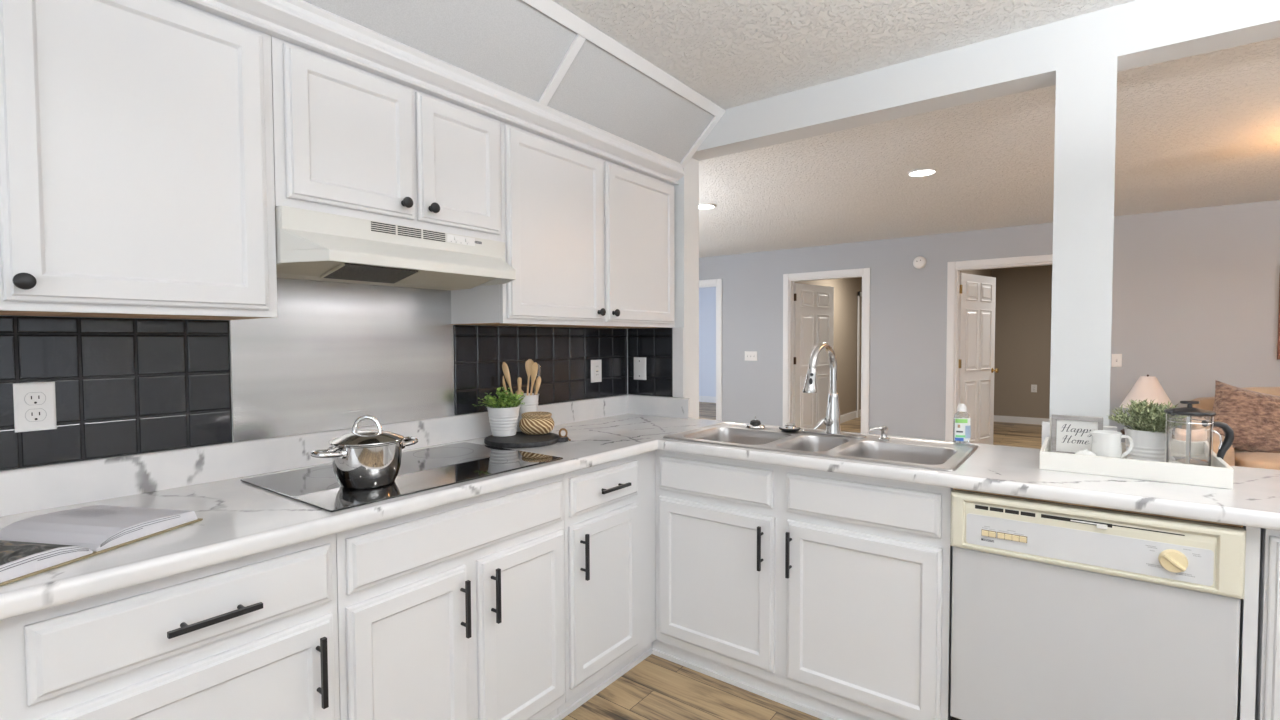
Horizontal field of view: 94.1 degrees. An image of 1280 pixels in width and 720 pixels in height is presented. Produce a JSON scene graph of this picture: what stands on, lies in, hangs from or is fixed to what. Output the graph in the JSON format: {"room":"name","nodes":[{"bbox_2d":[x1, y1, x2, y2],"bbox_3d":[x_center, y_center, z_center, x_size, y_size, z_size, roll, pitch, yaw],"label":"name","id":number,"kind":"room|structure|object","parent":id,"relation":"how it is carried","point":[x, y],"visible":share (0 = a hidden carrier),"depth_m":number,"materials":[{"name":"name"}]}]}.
{"room":"kitchen","nodes":[
{"label":"kitchen","id":0,"kind":"room"},
{"bbox_2d":[0,315,625,470],"bbox_3d":[-1.557,0.066,1.376,0.140,2.412,5.070,1,2,37],"label":"wall","id":1,"kind":"structure","parent":0,"point":[0,315],"depth_m":1.74,"materials":[{"name":"black tile"}]},
{"bbox_2d":[0,316,231,470],"bbox_3d":[-1.895,0.097,0.801,0.006,0.356,2.342,1,2,37],"label":"tile backsplash","id":2,"kind":"structure","parent":1,"relation":"attached to","point":[124,386],"depth_m":1.53,"materials":[{"name":"black tile"}]},
{"bbox_2d":[13,382,56,432],"bbox_3d":[-1.431,0.111,1.410,0.008,0.114,0.070,1,2,37],"label":"wall outlet","id":3,"kind":"object","parent":2,"relation":"attached to","point":[34,403],"visible":1,"depth_m":1.41,"materials":[{"name":"white plastic"}]},
{"bbox_2d":[24,392,45,404],"bbox_3d":[-1.429,0.091,1.408,0.001,0.030,0.036,1,2,37],"label":"socket","id":4,"kind":"object","parent":3,"relation":"attached to","point":[30,398],"depth_m":1.41,"materials":[{"name":"grey plastic"}]},
{"bbox_2d":[25,408,46,421],"bbox_3d":[-1.429,0.130,1.409,0.001,0.030,0.036,1,2,37],"label":"socket","id":5,"kind":"object","parent":3,"relation":"attached to","point":[31,414],"depth_m":1.41,"materials":[{"name":"grey plastic"}]},
{"bbox_2d":[0,0,277,319],"bbox_3d":[-1.374,-0.459,1.188,0.358,0.722,1.079,1,2,37],"label":"upper cabinet","id":6,"kind":"object","parent":1,"relation":"attached to","point":[137,151],"visible":1,"depth_m":1.31,"materials":[{"name":"white paint"}]},
{"bbox_2d":[230,278,453,441],"bbox_3d":[-0.966,-0.071,2.042,0.003,0.602,0.762,1,2,37],"label":"wall panel","id":7,"kind":"object","parent":1,"relation":"attached to","point":[334,354],"visible":0.64,"depth_m":1.99,"materials":[{"name":"silver metal"}]},
{"bbox_2d":[271,36,501,241],"bbox_3d":[-0.826,-0.630,1.915,0.358,0.434,0.748,1,2,37],"label":"upper cabinet","id":8,"kind":"object","parent":1,"relation":"attached to","point":[350,141],"visible":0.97,"depth_m":1.75,"materials":[{"name":"white paint"}]},
{"bbox_2d":[275,206,515,289],"bbox_3d":[-0.780,-0.330,1.892,0.468,0.162,0.746,1,2,37],"label":"range hood","id":9,"kind":"object","parent":8,"relation":"attached to","point":[310,245],"visible":0.93,"depth_m":1.75,"materials":[{"name":"white metal"}]},
{"bbox_2d":[453,325,626,414],"bbox_3d":[-0.402,0.024,2.796,0.006,0.356,1.106,1,2,37],"label":"tile backsplash","id":10,"kind":"structure","parent":1,"relation":"attached to","point":[564,355],"depth_m":2.72,"materials":[{"name":"black tile"}]},
{"bbox_2d":[591,360,601,382],"bbox_3d":[-0.220,0.056,3.027,0.009,0.114,0.080,1,2,37],"label":"wall outlet","id":11,"kind":"object","parent":10,"relation":"attached to","point":[596,365],"visible":1,"depth_m":3.02,"materials":[{"name":"white plastic"}]},
{"bbox_2d":[595,364,598,377],"bbox_3d":[-0.218,0.056,3.026,0.002,0.068,0.033,1,2,37],"label":"socket","id":12,"kind":"object","parent":11,"relation":"attached to","point":[596,365],"depth_m":3.02,"materials":[{"name":"grey plastic"}]},
{"bbox_2d":[451,121,674,328],"bbox_3d":[-0.264,-0.513,2.670,0.358,0.722,1.124,1,2,37],"label":"upper cabinet","id":13,"kind":"object","parent":1,"relation":"attached to","point":[588,239],"visible":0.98,"depth_m":2.44,"materials":[{"name":"white paint"}]},
{"bbox_2d":[303,0,713,162],"bbox_3d":[-1.099,-1.021,1.339,0.600,0.240,4.224,1,2,37],"label":"wall","id":14,"kind":"structure","parent":0,"point":[513,45],"depth_m":2.05,"materials":[{"name":"white paint"}]},
{"bbox_2d":[176,0,684,184],"bbox_3d":[-1.069,-0.874,1.322,0.074,0.096,4.224,1,2,37],"label":"trim","id":15,"kind":"structure","parent":14,"relation":"attached to","point":[280,19],"depth_m":1.82,"materials":[{"name":"white paint"}]},
{"bbox_2d":[284,0,725,167],"bbox_3d":[-0.957,-1.013,1.234,0.262,0.247,4.224,1,2,37],"label":"trim","id":16,"kind":"structure","parent":14,"relation":"attached to","point":[584,30],"depth_m":2.14,"materials":[{"name":"white paint"}]},
{"bbox_2d":[691,0,1279,160],"bbox_3d":[2.018,-1.083,1.736,4.383,0.167,0.145,1,2,37],"label":"beam","id":17,"kind":"structure","parent":14,"relation":"attached to","point":[1139,33],"depth_m":2.19,"materials":[{"name":"white paint"}]},
{"bbox_2d":[627,158,698,418],"bbox_3d":[0.121,-0.001,3.195,0.367,2.412,0.145,1,2,37],"label":"wall","id":18,"kind":"structure","parent":0,"point":[686,194],"depth_m":3.05,"materials":[{"name":"white paint"}]},
{"bbox_2d":[628,328,672,396],"bbox_3d":[0.051,0.011,3.152,0.291,0.356,0.006,1,2,37],"label":"tile backsplash","id":19,"kind":"structure","parent":18,"relation":"attached to","point":[655,344],"depth_m":3.14,"materials":[{"name":"black tile"}]},
{"bbox_2d":[634,357,645,379],"bbox_3d":[-0.002,0.046,3.183,0.082,0.120,0.008,1,2,37],"label":"blank plate","id":20,"kind":"object","parent":19,"relation":"attached to","point":[639,362],"visible":1,"depth_m":3.18,"materials":[{"name":"white plastic"}]},
{"bbox_2d":[672,328,683,396],"bbox_3d":[0.195,0.012,3.045,0.066,0.354,0.007,1,2,37],"label":"trim","id":21,"kind":"structure","parent":18,"relation":"attached to","point":[677,333],"depth_m":3.04,"materials":[{"name":"white paint"}]},
{"bbox_2d":[699,287,715,396],"bbox_3d":[1.693,-0.313,12.319,5.750,2.412,0.100,1,2,37],"label":"wall","id":22,"kind":"structure","parent":0,"point":[707,295],"depth_m":12.46,"materials":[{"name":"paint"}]},
{"bbox_2d":[699,396,715,402],"bbox_3d":[1.655,0.829,12.317,5.730,0.130,0.014,1,2,37],"label":"baseboard","id":23,"kind":"structure","parent":22,"relation":"attached to","point":[710,399],"depth_m":12.49,"materials":[{"name":"white paint"}]},
{"bbox_2d":[562,402,1041,719],"bbox_3d":[0.878,1.190,5.049,13.400,0.100,14.000,1,2,37],"label":"floor","id":24,"kind":"structure","parent":0,"point":[656,688],"depth_m":2.19,"materials":[{"name":"brown wood"}]},
{"bbox_2d":[0,533,339,719],"bbox_3d":[-1.092,0.835,1.355,0.652,0.873,0.547,1,2,37],"label":"base cabinet","id":25,"kind":"object","parent":24,"relation":"on","point":[252,637],"visible":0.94,"depth_m":1.16,"materials":[{"name":"white paint"}]},
{"bbox_2d":[336,474,565,719],"bbox_3d":[-0.700,0.816,1.879,0.652,0.873,0.761,1,2,37],"label":"base cabinet","id":26,"kind":"object","parent":24,"relation":"on","point":[456,610],"visible":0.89,"depth_m":1.65,"materials":[{"name":"white paint"}]},
{"bbox_2d":[558,450,655,719],"bbox_3d":[-0.301,0.796,2.412,0.652,0.873,0.569,1,2,37],"label":"base cabinet","id":27,"kind":"object","parent":24,"relation":"on","point":[610,507],"visible":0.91,"depth_m":2.19,"materials":[{"name":"white paint"}]},
{"bbox_2d":[652,450,953,719],"bbox_3d":[0.633,0.795,2.334,1.124,0.873,0.612,1,2,37],"label":"base cabinet","id":28,"kind":"object","parent":24,"relation":"on","point":[824,595],"visible":0.96,"depth_m":2.05,"materials":[{"name":"white paint"}]},
{"bbox_2d":[0,394,1279,619],"bbox_3d":[0.175,0.330,1.102,2.970,0.143,3.190,1,2,37],"label":"countertop","id":29,"kind":"structure","parent":28,"relation":"on","point":[241,519],"depth_m":1.58,"materials":[{"name":"stone"}]},
{"bbox_2d":[0,505,202,585],"bbox_3d":[-1.150,0.346,1.138,0.275,0.035,0.436,0,2,11],"label":"open book","id":30,"kind":"object","parent":29,"relation":"on","point":[38,544],"visible":1,"depth_m":1.17,"materials":[{"name":"white paper"}]},
{"bbox_2d":[240,442,562,511],"bbox_3d":[-0.698,0.336,1.845,0.528,0.006,0.766,1,2,37],"label":"cooktop","id":31,"kind":"object","parent":29,"relation":"in","point":[420,470],"visible":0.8,"depth_m":1.75,"materials":[{"name":"black glass"}]},
{"bbox_2d":[310,415,417,488],"bbox_3d":[-0.749,0.245,1.636,0.190,0.190,0.267,0,2,7],"label":"cooking pot","id":32,"kind":"object","parent":31,"relation":"on","point":[362,459],"visible":1,"depth_m":1.57,"materials":[{"name":"silver metal"}]},
{"bbox_2d":[484,428,570,447],"bbox_3d":[-0.460,0.294,2.337,0.295,0.054,0.292,1,2,37],"label":"serving board","id":33,"kind":"object","parent":29,"relation":"on","point":[520,440],"visible":0.94,"depth_m":2.27,"materials":[{"name":"black wood"}]},
{"bbox_2d":[472,387,524,436],"bbox_3d":[-0.553,0.204,2.370,0.195,0.193,0.170,-1,2,-28],"label":"potted herb","id":34,"kind":"object","parent":33,"relation":"on","point":[503,413],"visible":1,"depth_m":2.34,"materials":[{"name":"white ceramic"}]},
{"bbox_2d":[487,405,519,436],"bbox_3d":[-0.545,0.243,2.385,0.132,0.115,0.132,1,2,37],"label":"pot","id":35,"kind":"object","parent":34,"relation":"attached to","point":[503,419],"depth_m":2.34,"materials":[{"name":"white ceramic"}]},
{"bbox_2d":[519,412,553,434],"bbox_3d":[-0.422,0.258,2.433,0.143,0.081,0.143,1,2,37],"label":"lidded basket","id":36,"kind":"object","parent":33,"relation":"on","point":[531,423],"visible":1,"depth_m":2.38,"materials":[{"name":"beige wicker"}]},
{"bbox_2d":[516,393,538,431],"bbox_3d":[-0.489,0.230,2.545,0.117,0.167,0.117,1,2,37],"label":"utensil crock","id":37,"kind":"object","parent":29,"relation":"on","point":[531,401],"visible":0.36,"depth_m":2.50,"materials":[{"name":"white ceramic"}]},
{"bbox_2d":[503,376,507,394],"bbox_3d":[-0.564,0.165,2.550,0.086,0.272,0.008,0,2,4],"label":"wooden spatula","id":38,"kind":"object","parent":37,"relation":"in","point":[504,384],"visible":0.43,"depth_m":2.55,"materials":[{"name":"brown wood"}]},
{"bbox_2d":[502,362,512,394],"bbox_3d":[-0.541,0.155,2.530,0.088,0.294,0.008,0,2,0],"label":"wooden spatula","id":39,"kind":"object","parent":37,"relation":"in","point":[505,368],"visible":0.52,"depth_m":2.52,"materials":[{"name":"brown wood"}]},
{"bbox_2d":[516,377,523,395],"bbox_3d":[-0.507,0.186,2.513,0.034,0.229,0.034,1,2,37],"label":"honey dipper","id":40,"kind":"object","parent":37,"relation":"in","point":[519,380],"visible":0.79,"depth_m":2.50,"materials":[{"name":"brown wood"}]},
{"bbox_2d":[525,359,533,395],"bbox_3d":[-0.477,0.148,2.556,0.050,0.304,0.011,0,2,13],"label":"wooden spoon","id":41,"kind":"object","parent":37,"relation":"in","point":[528,364],"visible":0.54,"depth_m":2.55,"materials":[{"name":"brown wood"}]},
{"bbox_2d":[530,362,537,394],"bbox_3d":[-0.461,0.155,2.530,0.060,0.291,0.008,0,2,5],"label":"wooden spoon","id":42,"kind":"object","parent":37,"relation":"in","point":[534,369],"visible":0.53,"depth_m":2.52,"materials":[{"name":"brown wood"}]},
{"bbox_2d":[535,376,540,394],"bbox_3d":[-0.452,0.185,2.553,0.060,0.230,0.008,0,2,5],"label":"wooden spoon","id":43,"kind":"object","parent":37,"relation":"in","point":[538,380],"visible":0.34,"depth_m":2.55,"materials":[{"name":"brown wood"}]},
{"bbox_2d":[663,422,978,470],"bbox_3d":[0.670,0.401,2.314,1.070,0.178,0.525,1,2,37],"label":"sink","id":44,"kind":"object","parent":29,"relation":"in","point":[948,456],"visible":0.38,"depth_m":2.29,"materials":[{"name":"metal"}]},
{"bbox_2d":[683,427,792,444],"bbox_3d":[0.405,0.399,2.471,0.370,0.175,0.359,1,2,37],"label":"basin","id":45,"kind":"object","parent":44,"relation":"in","point":[732,435],"depth_m":2.62,"materials":[{"name":"silver metal"}]},
{"bbox_2d":[746,416,764,428],"bbox_3d":[0.518,0.276,2.674,0.086,0.052,0.086,1,2,37],"label":"strainer","id":46,"kind":"object","parent":44,"relation":"on","point":[754,424],"visible":1,"depth_m":2.65,"materials":[{"name":"silver metal"}]},
{"bbox_2d":[779,423,800,431],"bbox_3d":[0.645,0.289,2.567,0.092,0.032,0.092,1,2,37],"label":"strainer","id":47,"kind":"object","parent":44,"relation":"on","point":[789,427],"visible":1,"depth_m":2.54,"materials":[{"name":"silver metal"}]},
{"bbox_2d":[780,423,798,428],"bbox_3d":[0.645,0.282,2.567,0.080,0.018,0.080,1,2,37],"label":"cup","id":48,"kind":"object","parent":47,"relation":"on","point":[787,425],"depth_m":2.55,"materials":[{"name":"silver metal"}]},
{"bbox_2d":[774,435,850,451],"bbox_3d":[0.663,0.386,2.278,0.202,0.140,0.359,1,2,37],"label":"basin","id":49,"kind":"object","parent":44,"relation":"in","point":[803,443],"depth_m":2.41,"materials":[{"name":"silver metal"}]},
{"bbox_2d":[869,426,889,440],"bbox_3d":[0.936,0.286,2.333,0.079,0.054,0.042,0,2,14],"label":"soap dispenser","id":50,"kind":"object","parent":44,"relation":"on","point":[884,429],"visible":1,"depth_m":2.32,"materials":[{"name":"silver metal"}]},
{"bbox_2d":[837,441,957,464],"bbox_3d":[0.906,0.409,2.096,0.342,0.175,0.359,1,2,37],"label":"basin","id":51,"kind":"object","parent":44,"relation":"in","point":[919,454],"depth_m":2.23,"materials":[{"name":"silver metal"}]},
{"bbox_2d":[802,342,865,438],"bbox_3d":[0.730,0.120,2.380,0.270,0.383,0.266,1,3,42],"label":"kitchen faucet","id":52,"kind":"object","parent":29,"relation":"on","point":[832,420],"visible":1,"depth_m":2.43,"materials":[{"name":"silver metal"}]},
{"bbox_2d":[953,404,970,443],"bbox_3d":[1.222,0.241,2.260,0.062,0.151,0.040,0,2,1],"label":"dish soap bottle","id":53,"kind":"object","parent":29,"relation":"on","point":[962,421],"visible":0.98,"depth_m":2.25,"materials":[{"name":"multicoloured plastic"}]},
{"bbox_2d":[965,425,970,437],"bbox_3d":[1.238,0.271,2.246,0.029,0.048,0.003,-1,2,-23],"label":"label","id":54,"kind":"object","parent":53,"relation":"attached to","point":[967,427],"depth_m":2.24,"materials":[{"name":"white paper"}]},
{"bbox_2d":[1039,437,1232,488],"bbox_3d":[1.487,0.303,1.823,0.422,0.054,0.342,1,2,37],"label":"serving tray","id":55,"kind":"object","parent":29,"relation":"on","point":[1220,474],"visible":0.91,"depth_m":1.68,"materials":[{"name":"white paint"}]},
{"bbox_2d":[1049,414,1102,453],"bbox_3d":[1.438,0.251,1.967,0.142,0.134,0.028,1,2,37],"label":"framed sign","id":56,"kind":"object","parent":55,"relation":"on","point":[1070,434],"visible":0.9,"depth_m":1.97,"materials":[{"name":"white paper"}]},
{"bbox_2d":[1075,449,1096,455],"bbox_3d":[1.339,0.295,1.790,0.061,0.058,0.061,1,2,37],"label":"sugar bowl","id":57,"kind":"object","parent":55,"relation":"on","point":[1085,451],"visible":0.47,"depth_m":1.78,"materials":[{"name":"white ceramic"}]},
{"bbox_2d":[1089,430,1132,457],"bbox_3d":[1.432,0.271,1.820,0.123,0.105,0.074,-1,2,-25],"label":"mug","id":58,"kind":"object","parent":55,"relation":"on","point":[1105,443],"visible":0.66,"depth_m":1.79,"materials":[{"name":"white ceramic"}]},
{"bbox_2d":[1108,399,1178,461],"bbox_3d":[1.579,0.220,1.854,0.216,0.203,0.219,1,2,37],"label":"potted plant","id":59,"kind":"object","parent":55,"relation":"on","point":[1147,429],"visible":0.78,"depth_m":1.82,"materials":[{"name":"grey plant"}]},
{"bbox_2d":[1164,401,1234,465],"bbox_3d":[1.608,0.220,1.710,0.192,0.207,0.111,0,2,0],"label":"press","id":60,"kind":"object","parent":55,"relation":"on","point":[1190,431],"visible":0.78,"depth_m":1.68,"materials":[{"name":"clear glass"}]},
{"bbox_2d":[950,488,1245,719],"bbox_3d":[1.333,0.802,1.808,0.617,0.848,0.612,1,2,37],"label":"dishwasher","id":61,"kind":"object","parent":24,"relation":"on","point":[1061,610],"visible":0.99,"depth_m":1.57,"materials":[{"name":"white"}]},
{"bbox_2d":[1191,387,1279,469],"bbox_3d":[5.176,0.685,4.002,2.318,0.943,1.099,1,2,37],"label":"sofa","id":62,"kind":"object","parent":24,"relation":"on","point":[1233,456],"visible":0.12,"depth_m":4.19,"materials":[{"name":"beige fabric"}]},
{"bbox_2d":[1212,380,1279,452],"bbox_3d":[4.468,0.449,4.335,0.622,0.587,0.243,1,2,30],"label":"throw pillow","id":63,"kind":"object","parent":62,"relation":"on","point":[1253,417],"visible":0.82,"depth_m":4.29,"materials":[{"name":"brown fabric"}]},
{"bbox_2d":[1234,448,1279,469],"bbox_3d":[4.742,0.751,4.166,0.928,0.203,0.838,1,2,37],"label":"seat cushion","id":64,"kind":"object","parent":62,"relation":"on","point":[1242,458],"depth_m":4.12,"materials":[{"name":"beige fabric"}]},
{"bbox_2d":[1243,387,1279,395],"bbox_3d":[4.918,0.452,4.411,0.968,0.503,0.318,1,2,37],"label":"cushion","id":65,"kind":"object","parent":62,"relation":"on","point":[1275,391],"depth_m":4.47,"materials":[{"name":"beige fabric"}]},
{"bbox_2d":[1237,526,1279,719],"bbox_3d":[1.851,0.820,1.446,0.640,0.873,0.577,1,2,37],"label":"base cabinet","id":66,"kind":"object","parent":24,"relation":"on","point":[1259,635],"visible":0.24,"depth_m":1.40,"materials":[{"name":"white paint"}]},
{"bbox_3d":[4.241,0.865,4.995,0.340,0.527,0.340,1,2,37],"label":"side table","id":67,"kind":"object","parent":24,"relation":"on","visible":0},
{"bbox_2d":[1119,375,1172,407],"bbox_3d":[4.239,0.360,4.978,0.360,0.482,0.360,1,2,37],"label":"table lamp","id":68,"kind":"object","parent":67,"relation":"on","point":[1147,387],"visible":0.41,"depth_m":4.91,"materials":[{"name":"beige fabric"}]},
{"bbox_2d":[794,277,861,415],"bbox_3d":[2.897,-0.208,9.047,0.100,2.412,3.900,1,2,37],"label":"wall","id":69,"kind":"structure","parent":0,"point":[846,290],"depth_m":9.49,"materials":[{"name":"beige paint"}]},
{"bbox_2d":[840,409,860,423],"bbox_3d":[2.948,0.938,9.051,0.014,0.120,3.900,1,2,37],"label":"baseboard","id":70,"kind":"structure","parent":69,"relation":"attached to","point":[852,415],"depth_m":9.62,"materials":[{"name":"white paint"}]},
{"bbox_2d":[857,292,861,417],"bbox_3d":[3.861,-0.095,10.217,0.016,2.100,0.820,1,2,37],"label":"door frame","id":71,"kind":"structure","parent":69,"relation":"in","point":[859,293],"depth_m":9.90,"materials":[{"name":"white paint"}]},
{"bbox_2d":[553,0,1279,265],"bbox_3d":[0.868,-1.320,4.965,13.400,0.100,14.000,1,2,37],"label":"ceiling","id":72,"kind":"structure","parent":0,"point":[1200,130],"depth_m":3.14,"materials":[{"name":"white paint"}]},
{"bbox_2d":[699,203,715,208],"bbox_3d":[0.533,-1.260,4.890,0.176,0.012,0.176,1,2,37],"label":"recessed light","id":73,"kind":"object","parent":72,"relation":"in","point":[704,205],"visible":0.73,"depth_m":4.88,"materials":[{"name":"white"}]},
{"bbox_2d":[907,168,936,176],"bbox_3d":[1.856,-1.233,3.920,0.176,0.012,0.176,1,2,37],"label":"recessed light","id":74,"kind":"object","parent":72,"relation":"in","point":[921,172],"visible":1,"depth_m":3.91,"materials":[{"name":"white plastic"}]},
{"bbox_2d":[960,269,991,276],"bbox_3d":[4.409,-0.179,7.980,0.100,2.412,4.000,1,2,37],"label":"wall","id":75,"kind":"structure","parent":0,"point":[984,272],"depth_m":8.45,"materials":[{"name":"beige paint"}]},
{"bbox_2d":[699,200,1279,442],"bbox_3d":[3.777,-0.106,5.884,9.400,2.412,0.115,1,2,37],"label":"wall","id":76,"kind":"structure","parent":0,"point":[1195,292],"depth_m":5.69,"materials":[{"name":"grey paint"}]},
{"bbox_2d":[699,279,721,420],"bbox_3d":[0.692,-0.020,8.186,1.045,2.111,0.132,1,2,37],"label":"door frame","id":77,"kind":"structure","parent":76,"relation":"in","point":[717,283],"depth_m":7.85,"materials":[{"name":"white paint"}]},
{"bbox_2d":[745,351,756,360],"bbox_3d":[1.408,-0.051,7.577,0.175,0.120,0.015,1,2,37],"label":"light switch","id":78,"kind":"object","parent":76,"relation":"attached to","point":[749,355],"visible":1,"depth_m":7.57,"materials":[{"name":"white plastic"}]},
{"bbox_2d":[783,268,869,433],"bbox_3d":[2.440,0.000,7.372,1.030,2.111,0.922,1,2,37],"label":"door","id":79,"kind":"structure","parent":76,"relation":"in","point":[808,310],"depth_m":7.37,"materials":[{"name":"white paint"}]},
{"bbox_2d":[913,256,925,268],"bbox_3d":[2.980,-1.041,6.353,0.132,0.132,0.035,1,2,37],"label":"smoke detector","id":80,"kind":"object","parent":76,"relation":"attached to","point":[919,262],"visible":1,"depth_m":6.34,"materials":[{"name":"white plastic"}]},
{"bbox_2d":[945,254,1052,444],"bbox_3d":[3.889,0.031,6.284,1.035,2.111,0.915,1,2,37],"label":"door","id":81,"kind":"structure","parent":76,"relation":"in","point":[971,298],"depth_m":6.34,"materials":[{"name":"white paint"}]},
{"bbox_2d":[1111,354,1121,366],"bbox_3d":[4.321,0.004,5.399,0.075,0.118,0.015,1,2,37],"label":"light switch","id":82,"kind":"object","parent":76,"relation":"attached to","point":[1116,359],"visible":1,"depth_m":5.40,"materials":[{"name":"white plastic"}]},
{"bbox_2d":[1277,277,1279,359],"bbox_3d":[5.469,-0.374,4.518,0.864,0.755,0.029,1,2,37],"label":"framed picture","id":83,"kind":"object","parent":76,"relation":"attached to","point":[1278,340],"visible":1,"depth_m":4.77,"materials":[{"name":"brown wood"}]},
{"bbox_2d":[992,265,1051,418],"bbox_3d":[6.723,-0.211,8.652,2.800,2.412,0.150,1,2,37],"label":"wall","id":84,"kind":"structure","parent":0,"point":[1023,305],"depth_m":9.17,"materials":[{"name":"beige paint"}]},
{"bbox_2d":[994,415,1048,424],"bbox_3d":[6.638,0.946,8.655,2.700,0.100,0.014,1,2,37],"label":"baseboard","id":85,"kind":"structure","parent":84,"relation":"attached to","point":[1009,419],"depth_m":9.21,"materials":[{"name":"white paint"}]},
{"bbox_2d":[1031,385,1036,391],"bbox_3d":[6.021,0.435,9.102,0.075,0.118,0.008,1,2,37],"label":"wall outlet","id":86,"kind":"object","parent":84,"relation":"attached to","point":[1033,387],"visible":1,"depth_m":9.10,"materials":[{"name":"white plastic"}]},
{"bbox_2d":[1049,57,1116,425],"bbox_3d":[1.564,0.112,2.119,0.167,2.245,0.145,1,2,37],"label":"column","id":87,"kind":"structure","parent":0,"point":[1086,94],"depth_m":2.04,"materials":[{"name":"white paint"}]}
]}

